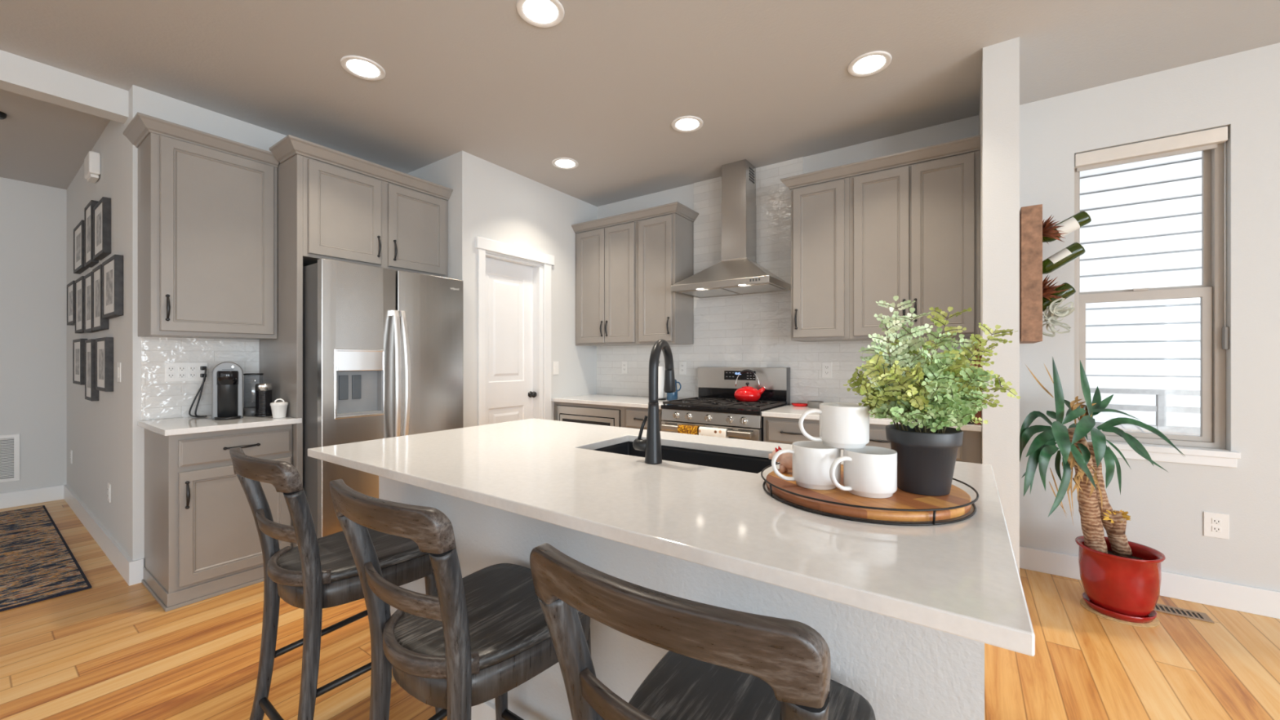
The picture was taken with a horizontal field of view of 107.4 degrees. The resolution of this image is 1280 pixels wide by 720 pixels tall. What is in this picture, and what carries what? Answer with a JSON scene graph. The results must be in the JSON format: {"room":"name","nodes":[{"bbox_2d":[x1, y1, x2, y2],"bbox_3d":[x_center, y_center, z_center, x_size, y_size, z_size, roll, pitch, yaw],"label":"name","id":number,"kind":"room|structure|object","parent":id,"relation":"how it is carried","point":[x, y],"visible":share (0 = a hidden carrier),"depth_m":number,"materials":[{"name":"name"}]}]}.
{"room":"kitchen","nodes":[
{"label":"kitchen","id":0,"kind":"room"},
{"bbox_2d":[0,177,66,493],"bbox_3d":[-6.675,-0.144,2.214,0.100,2.800,5.052,0,0,35],"label":"wall","id":1,"kind":"structure","parent":0,"point":[33,216],"depth_m":4.12,"materials":[{"name":"white paint"}]},
{"bbox_2d":[0,434,19,482],"bbox_3d":[-5.495,0.835,3.822,0.012,0.398,0.550,0,0,35],"label":"air vent","id":2,"kind":"object","parent":1,"relation":"in","point":[9,444],"visible":1,"depth_m":4.00,"materials":[{"name":"white plastic"}]},
{"bbox_2d":[0,484,63,509],"bbox_3d":[-6.632,1.191,2.175,0.016,0.130,5.036,0,0,35],"label":"baseboard","id":3,"kind":"structure","parent":1,"relation":"attached to","point":[20,498],"depth_m":4.09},
{"bbox_2d":[66,118,128,555],"bbox_3d":[-4.078,-0.144,3.562,2.840,2.800,0.120,0,0,35],"label":"wall","id":4,"kind":"structure","parent":0,"point":[97,431],"depth_m":3.11,"materials":[{"name":"white paint"}]},
{"bbox_2d":[66,280,75,325],"bbox_3d":[-4.680,-0.465,3.884,0.397,0.342,0.036,0,0,35],"label":"picture frame","id":5,"kind":"object","parent":4,"relation":"attached to","point":[70,286],"visible":0.73,"depth_m":3.85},
{"bbox_2d":[67,284,72,322],"bbox_3d":[-4.679,-0.465,3.886,0.353,0.298,0.030,0,0,35],"label":"print","id":6,"kind":"object","parent":5,"relation":"attached to","point":[69,286],"depth_m":3.88},
{"bbox_2d":[75,275,84,333],"bbox_3d":[-4.281,-0.417,3.607,0.385,0.414,0.036,0,0,35],"label":"picture frame","id":7,"kind":"object","parent":4,"relation":"attached to","point":[79,282],"visible":0.73,"depth_m":3.59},
{"bbox_2d":[75,280,81,330],"bbox_3d":[-4.279,-0.417,3.609,0.341,0.370,0.030,0,0,35],"label":"print","id":8,"kind":"object","parent":7,"relation":"attached to","point":[78,282],"depth_m":3.62},
{"bbox_2d":[72,338,87,384],"bbox_3d":[-4.363,0.013,3.665,0.420,0.348,0.036,0,0,35],"label":"picture frame","id":9,"kind":"object","parent":4,"relation":"attached to","point":[78,345],"visible":0.85,"depth_m":3.62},
{"bbox_2d":[74,342,79,381],"bbox_3d":[-4.362,0.013,3.667,0.376,0.304,0.030,0,0,35],"label":"print","id":10,"kind":"object","parent":9,"relation":"attached to","point":[77,344],"depth_m":3.66},
{"bbox_2d":[73,219,88,274],"bbox_3d":[-4.324,-0.866,3.637,0.450,0.352,0.036,0,0,35],"label":"picture frame","id":11,"kind":"object","parent":4,"relation":"attached to","point":[78,231],"visible":0.73,"depth_m":3.62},
{"bbox_2d":[75,224,81,269],"bbox_3d":[-4.322,-0.866,3.639,0.406,0.308,0.030,0,0,35],"label":"print","id":12,"kind":"object","parent":11,"relation":"attached to","point":[78,228],"depth_m":3.62},
{"bbox_2d":[84,200,98,267],"bbox_3d":[-3.904,-0.891,3.347,0.310,0.428,0.036,0,0,35],"label":"picture frame","id":13,"kind":"object","parent":4,"relation":"attached to","point":[89,262],"visible":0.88,"depth_m":3.32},
{"bbox_2d":[85,205,90,262],"bbox_3d":[-3.903,-0.891,3.349,0.266,0.384,0.030,0,0,35],"label":"print","id":14,"kind":"object","parent":13,"relation":"attached to","point":[88,207],"depth_m":3.34},
{"bbox_2d":[84,338,98,400],"bbox_3d":[-3.894,0.070,3.340,0.295,0.429,0.036,0,0,35],"label":"picture frame","id":15,"kind":"object","parent":4,"relation":"attached to","point":[91,393],"visible":0.88,"depth_m":3.27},
{"bbox_2d":[86,342,90,397],"bbox_3d":[-3.893,0.070,3.342,0.251,0.385,0.030,0,0,35],"label":"print","id":16,"kind":"object","parent":15,"relation":"attached to","point":[88,344],"depth_m":3.34},
{"bbox_2d":[84,271,99,333],"bbox_3d":[-3.904,-0.405,3.347,0.340,0.412,0.036,0,0,35],"label":"picture frame","id":17,"kind":"object","parent":4,"relation":"attached to","point":[88,277],"visible":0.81,"depth_m":3.34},
{"bbox_2d":[85,275,90,328],"bbox_3d":[-3.903,-0.405,3.349,0.296,0.368,0.030,0,0,35],"label":"print","id":18,"kind":"object","parent":17,"relation":"attached to","point":[87,277],"depth_m":3.34},
{"bbox_2d":[84,151,100,182],"bbox_3d":[-3.799,-1.334,3.263,0.220,0.170,0.054,0,0,35],"label":"door chime","id":19,"kind":"object","parent":4,"relation":"attached to","point":[92,160],"visible":1,"depth_m":3.21,"materials":[{"name":"white plastic"}]},
{"bbox_2d":[92,263,108,330],"bbox_3d":[-3.598,-0.409,3.136,0.335,0.418,0.036,0,0,35],"label":"picture frame","id":20,"kind":"object","parent":4,"relation":"attached to","point":[99,323],"visible":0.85,"depth_m":3.12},
{"bbox_2d":[93,268,100,327],"bbox_3d":[-3.597,-0.409,3.137,0.291,0.374,0.030,0,0,35],"label":"print","id":21,"kind":"object","parent":20,"relation":"attached to","point":[96,271],"depth_m":3.12},
{"bbox_2d":[93,196,111,260],"bbox_3d":[-3.551,-0.859,3.103,0.379,0.354,0.036,0,0,35],"label":"picture frame","id":22,"kind":"object","parent":4,"relation":"attached to","point":[102,210],"visible":1,"depth_m":3.03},
{"bbox_2d":[94,202,102,254],"bbox_3d":[-3.550,-0.859,3.105,0.335,0.310,0.030,0,0,35],"label":"print","id":23,"kind":"object","parent":22,"relation":"attached to","point":[98,207],"depth_m":3.11},
{"bbox_2d":[63,484,143,586],"bbox_3d":[-4.008,1.191,3.456,2.876,0.130,0.056,0,0,35],"label":"baseboard","id":24,"kind":"structure","parent":4,"relation":"attached to","point":[132,571],"depth_m":3.01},
{"bbox_2d":[95,337,113,391],"bbox_3d":[-3.475,0.028,3.051,0.363,0.342,0.036,0,0,35],"label":"picture frame","id":25,"kind":"object","parent":4,"relation":"attached to","point":[104,345],"visible":1,"depth_m":2.96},
{"bbox_2d":[97,341,104,387],"bbox_3d":[-3.474,0.028,3.053,0.319,0.298,0.030,0,0,35],"label":"print","id":26,"kind":"object","parent":25,"relation":"attached to","point":[100,344],"depth_m":3.05},
{"bbox_2d":[102,254,123,319],"bbox_3d":[-3.240,-0.442,2.888,0.425,0.355,0.036,0,0,35],"label":"picture frame","id":27,"kind":"object","parent":4,"relation":"attached to","point":[113,267],"visible":1,"depth_m":2.81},
{"bbox_2d":[103,259,114,314],"bbox_3d":[-3.239,-0.442,2.890,0.381,0.311,0.030,0,0,35],"label":"print","id":28,"kind":"object","parent":27,"relation":"attached to","point":[108,264],"depth_m":2.88},
{"bbox_2d":[128,84,286,567],"bbox_3d":[-1.985,-0.144,3.988,0.120,2.800,3.200,0,0,35],"label":"wall","id":29,"kind":"structure","parent":0,"point":[142,100],"depth_m":2.67,"materials":[{"name":"white paint"}]},
{"bbox_2d":[164,362,208,382],"bbox_3d":[-2.708,0.072,2.813,0.009,0.112,0.188,0,0,35],"label":"outlet","id":30,"kind":"object","parent":29,"relation":"attached to","point":[174,371],"visible":0.98,"depth_m":2.80,"materials":[{"name":"white plastic"}]},
{"bbox_2d":[141,336,259,420],"bbox_3d":[-2.670,0.104,2.884,0.008,0.476,0.540,0,0,35],"label":"tile backsplash","id":31,"kind":"structure","parent":29,"relation":"attached to","point":[160,399],"depth_m":2.81,"materials":[{"name":"tile"}]},
{"bbox_2d":[123,111,279,339],"bbox_3d":[-2.538,-0.697,2.751,0.376,1.130,0.609,0,0,35],"label":"upper cabinet","id":32,"kind":"object","parent":29,"relation":"attached to","point":[207,203],"visible":0.98,"depth_m":2.64,"materials":[{"name":"grey wood"}]},
{"bbox_2d":[407,155,452,278],"bbox_3d":[-1.656,-0.144,3.768,0.670,2.800,0.100,0,0,35],"label":"wall","id":33,"kind":"structure","parent":0,"point":[439,172],"depth_m":3.59,"materials":[{"name":"white paint"}]},
{"bbox_2d":[452,151,596,427],"bbox_3d":[-0.921,-0.144,4.137,0.120,2.800,1.544,0,0,35],"label":"wall","id":34,"kind":"structure","parent":0,"point":[491,201],"depth_m":3.93,"materials":[{"name":"white paint"}]},
{"bbox_2d":[485,253,542,424],"bbox_3d":[-1.073,0.212,3.914,0.119,2.087,0.618,0,0,35],"label":"door","id":35,"kind":"structure","parent":34,"relation":"in","point":[513,287],"depth_m":3.96,"materials":[{"name":"white wood"}]},
{"bbox_2d":[475,235,554,426],"bbox_3d":[-1.006,0.161,3.886,0.026,2.190,0.811,0,0,35],"label":"trim","id":36,"kind":"structure","parent":34,"relation":"attached to","point":[482,244],"depth_m":3.77,"materials":[{"name":"wood"}]},
{"bbox_2d":[0,0,1279,206],"bbox_3d":[-1.310,-1.594,0.480,11.100,0.100,8.300,0,0,35],"label":"ceiling","id":37,"kind":"structure","parent":0,"point":[602,88],"depth_m":2.47,"materials":[{"name":"grey paint"}]},
{"bbox_2d":[0,49,128,123],"bbox_3d":[-4.425,-1.469,0.659,0.130,0.150,5.052,0,0,35],"label":"beam hallway","id":38,"kind":"structure","parent":37,"relation":"attached to","point":[20,75],"depth_m":2.51,"materials":[{"name":"white paint"}]},
{"bbox_2d":[340,55,386,80],"bbox_3d":[-1.463,-1.540,2.487,0.208,0.008,0.208,0,0,35],"label":"recessed light","id":39,"kind":"object","parent":37,"relation":"in","point":[363,68],"visible":1,"depth_m":2.48,"materials":[{"name":"white"}]},
{"bbox_2d":[515,0,564,27],"bbox_3d":[-0.438,-1.540,2.074,0.208,0.008,0.208,0,0,35],"label":"recessed light","id":40,"kind":"object","parent":37,"relation":"in","point":[538,13],"visible":1,"depth_m":2.08,"materials":[{"name":"white"}]},
{"bbox_2d":[551,157,578,168],"bbox_3d":[-0.586,-1.540,3.691,0.208,0.008,0.208,0,0,35],"label":"recessed light","id":41,"kind":"object","parent":37,"relation":"in","point":[561,162],"visible":1,"depth_m":3.69,"materials":[{"name":"white"}]},
{"bbox_2d":[671,115,703,132],"bbox_3d":[0.310,-1.540,3.075,0.208,0.008,0.208,0,0,35],"label":"recessed light","id":42,"kind":"object","parent":37,"relation":"in","point":[685,123],"visible":1,"depth_m":3.07,"materials":[{"name":"white"}]},
{"bbox_2d":[847,50,891,76],"bbox_3d":[1.195,-1.540,2.452,0.208,0.008,0.208,0,0,35],"label":"recessed light","id":43,"kind":"object","parent":37,"relation":"in","point":[868,64],"visible":1,"depth_m":2.45,"materials":[{"name":"white"}]},
{"bbox_2d":[0,499,1279,719],"bbox_3d":[-1.310,1.296,0.480,11.100,0.080,8.300,0,0,35],"label":"floor","id":44,"kind":"structure","parent":0,"point":[108,650],"depth_m":1.96,"materials":[{"name":"brown wood"}]},
{"bbox_2d":[0,505,91,611],"bbox_3d":[-4.296,1.250,2.982,2.545,0.011,0.806,0,0,35],"label":"runner rug","id":45,"kind":"object","parent":44,"relation":"on","point":[37,562],"visible":1,"depth_m":2.91,"materials":[{"name":"fabric"}]},
{"bbox_2d":[141,423,292,612],"bbox_3d":[-2.427,0.814,2.715,0.600,0.884,0.541,0,0,35],"label":"base cabinet","id":46,"kind":"object","parent":44,"relation":"on","point":[202,540],"visible":0.89,"depth_m":2.50,"materials":[{"name":"grey wood"}]},
{"bbox_2d":[137,415,302,435],"bbox_3d":[-2.409,0.357,2.710,0.617,0.030,0.579,0,0,35],"label":"countertop","id":47,"kind":"structure","parent":46,"relation":"on","point":[184,425],"depth_m":2.56,"materials":[{"name":"white stone"}]},
{"bbox_2d":[188,366,207,417],"bbox_3d":[-2.644,0.190,2.835,0.087,0.304,0.086,0,0,-19],"label":"power cord","id":48,"kind":"object","parent":47,"relation":"on","point":[204,375],"visible":1,"depth_m":2.82,"materials":[{"name":"black rubber"}]},
{"bbox_2d":[211,361,263,420],"bbox_3d":[-2.401,0.176,2.815,0.237,0.332,0.255,0,0,-41],"label":"coffee machine","id":49,"kind":"object","parent":47,"relation":"on","point":[227,377],"visible":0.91,"depth_m":2.70,"materials":[{"name":"grey plastic"}]},
{"bbox_2d":[253,382,272,417],"bbox_3d":[-2.282,0.241,2.854,0.092,0.202,0.092,0,0,35],"label":"milk frother","id":50,"kind":"object","parent":47,"relation":"on","point":[264,391],"visible":0.93,"depth_m":2.82,"materials":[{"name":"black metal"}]},
{"bbox_2d":[270,398,288,417],"bbox_3d":[-2.139,0.285,2.789,0.087,0.112,0.087,0,0,35],"label":"sugar canister","id":51,"kind":"object","parent":47,"relation":"on","point":[279,409],"visible":1,"depth_m":2.76,"materials":[{"name":"white ceramic"}]},
{"bbox_2d":[229,447,444,719],"bbox_3d":[-0.986,0.767,1.555,0.427,0.986,0.540,0,0,35],"label":"bar stool","id":52,"kind":"object","parent":44,"relation":"on","point":[315,575],"visible":0.83,"depth_m":1.42,"materials":[{"name":"brown wood"}]},
{"bbox_2d":[259,134,453,547],"bbox_3d":[-1.979,-0.013,3.295,0.677,2.538,1.042,0,0,35],"label":"tall cabinet","id":53,"kind":"object","parent":44,"relation":"on","point":[332,204],"visible":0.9,"depth_m":2.93,"materials":[{"name":"grey wood"}]},
{"bbox_2d":[302,257,462,538],"bbox_3d":[-1.836,0.340,3.237,0.898,1.832,0.913,0,0,35],"label":"refrigerator","id":54,"kind":"object","parent":44,"relation":"on","point":[383,347],"visible":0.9,"depth_m":2.88,"materials":[{"name":"silver metal"}]},
{"bbox_2d":[329,479,591,719],"bbox_3d":[-0.414,0.767,1.159,0.427,0.986,0.540,0,0,35],"label":"bar stool","id":55,"kind":"object","parent":44,"relation":"on","point":[484,633],"visible":0.92,"depth_m":1.03,"materials":[{"name":"brown wood"}]},
{"bbox_2d":[554,401,624,427],"bbox_3d":[-0.293,0.814,4.243,0.790,0.884,0.642,0,0,35],"label":"base cabinet","id":56,"kind":"object","parent":44,"relation":"on","point":[621,408],"visible":0.02,"depth_m":3.95,"materials":[{"name":"grey wood"}]},
{"bbox_2d":[555,404,620,426],"bbox_3d":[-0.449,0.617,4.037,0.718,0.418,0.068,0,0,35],"label":"microwave","id":57,"kind":"object","parent":56,"relation":"in","point":[600,416],"visible":0.45,"depth_m":3.99,"materials":[{"name":"metal"}]},
{"bbox_2d":[551,394,684,408],"bbox_3d":[-0.137,0.357,4.139,1.166,0.030,0.631,0,0,35],"label":"countertop","id":58,"kind":"structure","parent":56,"relation":"on","point":[595,399],"depth_m":4.06,"materials":[{"name":"white stone"}]},
{"bbox_2d":[657,360,666,399],"bbox_3d":[0.155,0.171,4.050,0.140,0.342,0.140,0,0,35],"label":"paper towel holder","id":59,"kind":"object","parent":58,"relation":"on","point":[661,369],"visible":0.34,"depth_m":4.00,"materials":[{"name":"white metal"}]},
{"bbox_2d":[624,406,663,431],"bbox_3d":[0.186,0.814,3.910,0.374,0.884,0.641,0,0,35],"label":"base cabinet","id":60,"kind":"object","parent":44,"relation":"on","point":[633,416],"visible":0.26,"depth_m":3.71,"materials":[{"name":"grey wood"}]},
{"bbox_2d":[378,475,984,719],"bbox_3d":[-0.012,0.814,1.762,2.110,0.884,0.884,0,0,35],"label":"kitchen island","id":61,"kind":"object","parent":44,"relation":"on","point":[905,670],"visible":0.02,"depth_m":1.14,"materials":[{"name":"white paint"}]},
{"bbox_2d":[307,417,1035,656],"bbox_3d":[-0.067,0.357,1.676,2.160,0.030,1.155,0,0,35],"label":"island countertop","id":62,"kind":"structure","parent":61,"relation":"on","point":[962,578],"depth_m":1.03,"materials":[{"name":"white stone"}]},
{"bbox_2d":[632,339,675,464],"bbox_3d":[0.077,0.134,1.656,0.105,0.415,0.237,0,0,35],"label":"faucet","id":63,"kind":"object","parent":62,"relation":"on","point":[651,445],"visible":1,"depth_m":1.56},
{"bbox_2d":[593,441,777,473],"bbox_3d":[0.151,0.484,1.783,0.793,0.224,0.413,0,0,35],"label":"sink","id":64,"kind":"object","parent":62,"relation":"in","point":[704,458],"visible":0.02,"depth_m":1.94,"materials":[{"name":"grey"}]},
{"bbox_2d":[760,462,978,525],"bbox_3d":[0.567,0.324,1.211,0.497,0.036,0.497,0,0,-21],"label":"serving tray","id":65,"kind":"object","parent":62,"relation":"on","point":[902,506],"visible":0.66,"depth_m":1.05,"materials":[{"name":"brown wood"}]},
{"bbox_2d":[768,446,792,472],"bbox_3d":[0.415,0.283,1.336,0.095,0.070,0.054,0,0,35],"label":"pig figurine","id":66,"kind":"object","parent":65,"relation":"on","point":[785,460],"visible":0.59,"depth_m":1.32,"materials":[{"name":"pink ceramic"}]},
{"bbox_2d":[771,440,840,489],"bbox_3d":[0.429,0.267,1.188,0.158,0.103,0.117,0,0,-28],"label":"mug","id":67,"kind":"object","parent":65,"relation":"on","point":[812,460],"visible":0.86,"depth_m":1.16,"materials":[{"name":"white ceramic"}]},
{"bbox_2d":[798,402,869,448],"bbox_3d":[0.493,0.163,1.171,0.158,0.103,0.117,0,0,-28],"label":"mug","id":68,"kind":"object","parent":67,"relation":"on","point":[842,425],"visible":0.98,"depth_m":1.14,"materials":[{"name":"white ceramic"}]},
{"bbox_2d":[829,445,897,498],"bbox_3d":[0.524,0.267,1.119,0.171,0.103,0.116,0,0,-17],"label":"mug","id":69,"kind":"object","parent":65,"relation":"on","point":[869,471],"visible":0.94,"depth_m":1.08,"materials":[{"name":"white ceramic"}]},
{"bbox_2d":[843,295,1020,496],"bbox_3d":[0.710,0.079,1.163,0.401,0.478,0.245,0,0,-31],"label":"potted fern","id":70,"kind":"object","parent":65,"relation":"on","point":[936,390],"visible":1,"depth_m":1.11,"materials":[{"name":"green plant"}]},
{"bbox_2d":[885,423,963,496],"bbox_3d":[0.694,0.242,1.153,0.163,0.150,0.163,0,0,35],"label":"pot","id":71,"kind":"object","parent":70,"relation":"on","point":[926,458],"depth_m":1.10,"materials":[{"name":"grey plastic"}]},
{"bbox_2d":[529,542,875,719],"bbox_3d":[0.137,0.767,0.778,0.427,0.986,0.540,0,0,35],"label":"bar stool","id":72,"kind":"object","parent":44,"relation":"on","point":[719,663],"visible":1,"depth_m":0.62,"materials":[{"name":"brown wood"}]},
{"bbox_2d":[661,367,790,441],"bbox_3d":[0.638,0.657,3.552,0.773,1.198,0.710,0,0,35],"label":"gas range","id":73,"kind":"object","parent":44,"relation":"on","point":[712,408],"visible":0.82,"depth_m":3.52,"materials":[{"name":"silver metal"}]},
{"bbox_2d":[677,424,699,435],"bbox_3d":[0.345,0.600,3.335,0.155,0.272,0.047,0,0,35],"label":"dish towel","id":74,"kind":"object","parent":73,"relation":"hanging from","point":[689,429],"visible":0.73,"depth_m":3.32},
{"bbox_2d":[698,426,728,438],"bbox_3d":[0.503,0.610,3.225,0.204,0.292,0.047,0,0,35],"label":"dish towel","id":75,"kind":"object","parent":73,"relation":"hanging from","point":[704,431],"visible":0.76,"depth_m":3.21,"materials":[{"name":"fabric"}]},
{"bbox_2d":[661,400,786,415],"bbox_3d":[0.639,0.352,3.554,0.772,0.029,0.583,0,0,35],"label":"cooktop","id":76,"kind":"object","parent":73,"relation":"in","point":[675,406],"depth_m":3.38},
{"bbox_2d":[733,368,766,401],"bbox_3d":[0.828,0.193,3.606,0.201,0.242,0.214,0,0,-30],"label":"kettle","id":77,"kind":"object","parent":73,"relation":"on","point":[745,393],"visible":1,"depth_m":3.55,"materials":[{"name":"red metal"}]},
{"bbox_2d":[763,416,843,449],"bbox_3d":[1.220,0.814,3.196,0.590,0.884,0.641,0,0,35],"label":"base cabinet","id":78,"kind":"object","parent":44,"relation":"on","point":[775,429],"visible":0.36,"depth_m":3.03,"materials":[{"name":"grey wood"}]},
{"bbox_2d":[761,404,982,431],"bbox_3d":[1.465,0.357,3.032,1.179,0.030,0.631,0,0,35],"label":"countertop","id":79,"kind":"structure","parent":78,"relation":"on","point":[792,411],"depth_m":2.99,"materials":[{"name":"white stone"}]},
{"bbox_2d":[865,423,981,463],"bbox_3d":[1.706,0.814,2.860,0.588,0.884,0.641,0,0,35],"label":"base cabinet","id":80,"kind":"object","parent":44,"relation":"on","point":[970,451],"visible":0.19,"depth_m":2.51,"materials":[{"name":"grey wood"}]},
{"bbox_2d":[1080,597,1159,627],"bbox_3d":[2.384,1.253,2.345,0.280,0.006,0.280,0,0,35],"label":"mat","id":81,"kind":"object","parent":44,"relation":"on","point":[1155,622],"visible":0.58,"depth_m":2.25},
{"bbox_2d":[1019,356,1184,617],"bbox_3d":[2.303,0.611,2.349,0.952,1.259,0.323,0,0,0],"label":"yucca","id":82,"kind":"object","parent":81,"relation":"on","point":[1118,575],"visible":0.99,"depth_m":2.31,"materials":[{"name":"plant"}]},
{"bbox_2d":[1082,591,1156,623],"bbox_3d":[2.384,1.232,2.345,0.262,0.035,0.262,0,0,35],"label":"saucer","id":83,"kind":"object","parent":81,"relation":"on","point":[1153,615],"visible":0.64,"depth_m":2.26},
{"bbox_2d":[1075,535,1165,617],"bbox_3d":[2.384,1.087,2.345,0.316,0.308,0.316,0,0,35],"label":"pot","id":84,"kind":"object","parent":83,"relation":"on","point":[1121,577],"depth_m":2.27,"materials":[{"name":"ceramic"}]},
{"bbox_2d":[1154,603,1214,623],"bbox_3d":[2.653,1.253,2.361,0.276,0.005,0.100,0,0,35],"label":"floor vent","id":85,"kind":"object","parent":44,"relation":"in","point":[1158,607],"visible":0.54,"depth_m":2.33,"materials":[{"name":"metal"}]},
{"bbox_2d":[596,42,1279,591],"bbox_3d":[2.541,-0.144,2.771,7.370,2.800,0.145,0,0,35],"label":"wall","id":86,"kind":"structure","parent":0,"point":[1240,91],"depth_m":2.46,"materials":[{"name":"white paint"}]},
{"bbox_2d":[575,220,653,346],"bbox_3d":[-0.241,-0.670,4.382,0.718,1.067,0.370,0,0,35],"label":"upper cabinet","id":87,"kind":"object","parent":86,"relation":"attached to","point":[606,257],"visible":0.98,"depth_m":4.23,"materials":[{"name":"grey wood"}]},
{"bbox_2d":[571,201,698,233],"bbox_3d":[-0.066,-1.238,4.254,1.152,0.066,0.377,0,0,35],"label":"crown molding","id":88,"kind":"structure","parent":87,"relation":"attached to","point":[677,207],"depth_m":4.04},
{"bbox_2d":[637,213,693,345],"bbox_3d":[0.210,-0.670,4.070,0.376,1.067,0.370,0,0,35],"label":"upper cabinet","id":89,"kind":"object","parent":86,"relation":"attached to","point":[665,243],"visible":0.98,"depth_m":3.95,"materials":[{"name":"beige wood"}]},
{"bbox_2d":[671,159,791,297],"bbox_3d":[0.702,-1.038,3.642,0.781,1.009,0.495,0,0,35],"label":"range hood","id":90,"kind":"object","parent":86,"relation":"attached to","point":[738,272],"visible":1,"depth_m":3.64,"materials":[{"name":"metal"}]},
{"bbox_2d":[596,156,977,404],"bbox_3d":[0.849,-0.601,3.848,3.122,1.886,0.008,0,0,35],"label":"tile backsplash","id":91,"kind":"structure","parent":86,"relation":"attached to","point":[748,330],"depth_m":3.78,"materials":[{"name":"tile"}]},
{"bbox_2d":[791,177,857,342],"bbox_3d":[1.298,-0.670,3.317,0.384,1.067,0.370,0,0,35],"label":"upper cabinet","id":92,"kind":"object","parent":86,"relation":"attached to","point":[820,212],"visible":0.98,"depth_m":3.19,"materials":[{"name":"beige wood"}]},
{"bbox_2d":[822,362,831,377],"bbox_3d":[1.379,0.073,3.471,0.072,0.115,0.009,0,0,35],"label":"outlet","id":93,"kind":"object","parent":86,"relation":"attached to","point":[826,366],"visible":1,"depth_m":3.47,"materials":[{"name":"white plastic"}]},
{"bbox_2d":[849,150,980,340],"bbox_3d":[1.744,-0.670,3.010,0.697,1.067,0.370,0,0,35],"label":"upper cabinet","id":94,"kind":"object","parent":86,"relation":"attached to","point":[915,228],"visible":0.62,"depth_m":2.85,"materials":[{"name":"beige wood"}]},
{"bbox_2d":[780,134,980,190],"bbox_3d":[1.560,-1.238,3.131,1.138,0.066,0.377,0,0,35],"label":"crown molding","id":95,"kind":"structure","parent":94,"relation":"attached to","point":[972,144],"depth_m":2.94,"materials":[{"name":"wood"}]},
{"bbox_2d":[1074,142,1226,448],"bbox_3d":[2.797,-0.366,2.619,0.587,1.653,0.080,0,0,35],"label":"window","id":96,"kind":"structure","parent":86,"relation":"in","point":[1211,292],"depth_m":2.48,"materials":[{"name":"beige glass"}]},
{"bbox_2d":[1074,126,1229,349],"bbox_3d":[2.762,-0.621,2.566,0.581,1.134,0.046,0,0,35],"label":"roller shade","id":97,"kind":"object","parent":96,"relation":"attached to","point":[1206,140],"visible":0.96,"depth_m":2.52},
{"bbox_2d":[1085,439,1240,467],"bbox_3d":[2.749,0.499,2.550,0.631,0.081,0.089,0,0,35],"label":"trim","id":98,"kind":"structure","parent":86,"relation":"attached to","point":[1166,453],"depth_m":2.46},
{"bbox_2d":[1203,511,1229,539],"bbox_3d":[2.942,0.844,2.401,0.086,0.126,0.009,0,0,35],"label":"outlet","id":99,"kind":"object","parent":86,"relation":"attached to","point":[1216,525],"visible":1,"depth_m":2.40,"materials":[{"name":"white plastic"}]},
{"bbox_2d":[978,36,1019,573],"bbox_3d":[1.974,-0.144,2.605,0.142,2.800,0.774,0,0,35],"label":"wall","id":100,"kind":"structure","parent":0,"point":[999,98],"depth_m":2.29,"materials":[{"name":"white paint"}]},
{"bbox_2d":[1019,204,1042,343],"bbox_3d":[2.151,-0.454,2.632,0.116,0.713,0.384,0,0,35],"label":"wine rack","id":101,"kind":"object","parent":100,"relation":"attached to","point":[1030,216],"visible":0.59,"depth_m":2.47,"materials":[{"name":"brown wood"}]},
{"bbox_2d":[1042,214,1068,243],"bbox_3d":[2.175,-0.696,2.482,0.119,0.155,0.194,0,0,12],"label":"air plant","id":102,"kind":"object","parent":101,"relation":"in","point":[1047,228],"visible":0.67,"depth_m":2.47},
{"bbox_2d":[1042,275,1070,301],"bbox_3d":[2.184,-0.373,2.489,0.129,0.139,0.183,0,0,7],"label":"air plant","id":103,"kind":"object","parent":101,"relation":"in","point":[1046,290],"visible":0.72,"depth_m":2.47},
{"bbox_2d":[1042,297,1075,337],"bbox_3d":[2.172,-0.221,2.457,0.150,0.202,0.110,0,0,35],"label":"air plant","id":104,"kind":"object","parent":101,"relation":"in","point":[1059,312],"visible":0.95,"depth_m":2.44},
{"bbox_2d":[1042,282,1075,311],"bbox_3d":[2.186,-0.318,2.513,0.212,0.181,0.074,0,0,35],"label":"wine bottle","id":105,"kind":"object","parent":101,"relation":"in","point":[1065,294],"visible":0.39,"depth_m":2.46,"materials":[{"name":"green glass"}]},
{"bbox_2d":[1042,242,1085,274],"bbox_3d":[2.224,-0.527,2.529,0.250,0.186,0.074,0,0,35],"label":"wine bottle","id":106,"kind":"object","parent":101,"relation":"in","point":[1075,250],"visible":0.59,"depth_m":2.49,"materials":[{"name":"green glass"}]},
{"bbox_2d":[1042,210,1091,242],"bbox_3d":[2.240,-0.696,2.518,0.258,0.168,0.074,0,0,35],"label":"wine bottle","id":107,"kind":"object","parent":101,"relation":"in","point":[1081,219],"visible":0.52,"depth_m":2.47,"materials":[{"name":"green glass"}]},
{"bbox_2d":[1019,546,1279,618],"bbox_3d":[3.887,1.191,1.743,3.986,0.130,0.016,0,0,35],"label":"baseboard","id":108,"kind":"structure","parent":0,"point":[1253,600],"depth_m":2.43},
{"label":"outside","id":109,"kind":"structure","parent":0,"visible":0},
{"bbox_3d":[0.569,1.656,0.823,28.000,0.200,26.000,0,0,35],"label":"ground","id":110,"kind":"structure","parent":109,"visible":0},
{"bbox_2d":[1080,151,1201,427],"bbox_3d":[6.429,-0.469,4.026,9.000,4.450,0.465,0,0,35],"label":"house","id":111,"kind":"structure","parent":110,"relation":"on","point":[1144,229],"depth_m":4.71,"materials":[{"name":"white"}]},
{"bbox_2d":[1085,387,1199,435],"bbox_3d":[4.488,0.837,2.976,5.000,1.238,0.080,0,0,35],"label":"deck railing","id":112,"kind":"object","parent":110,"relation":"on","point":[1161,408],"visible":0.12,"depth_m":3.43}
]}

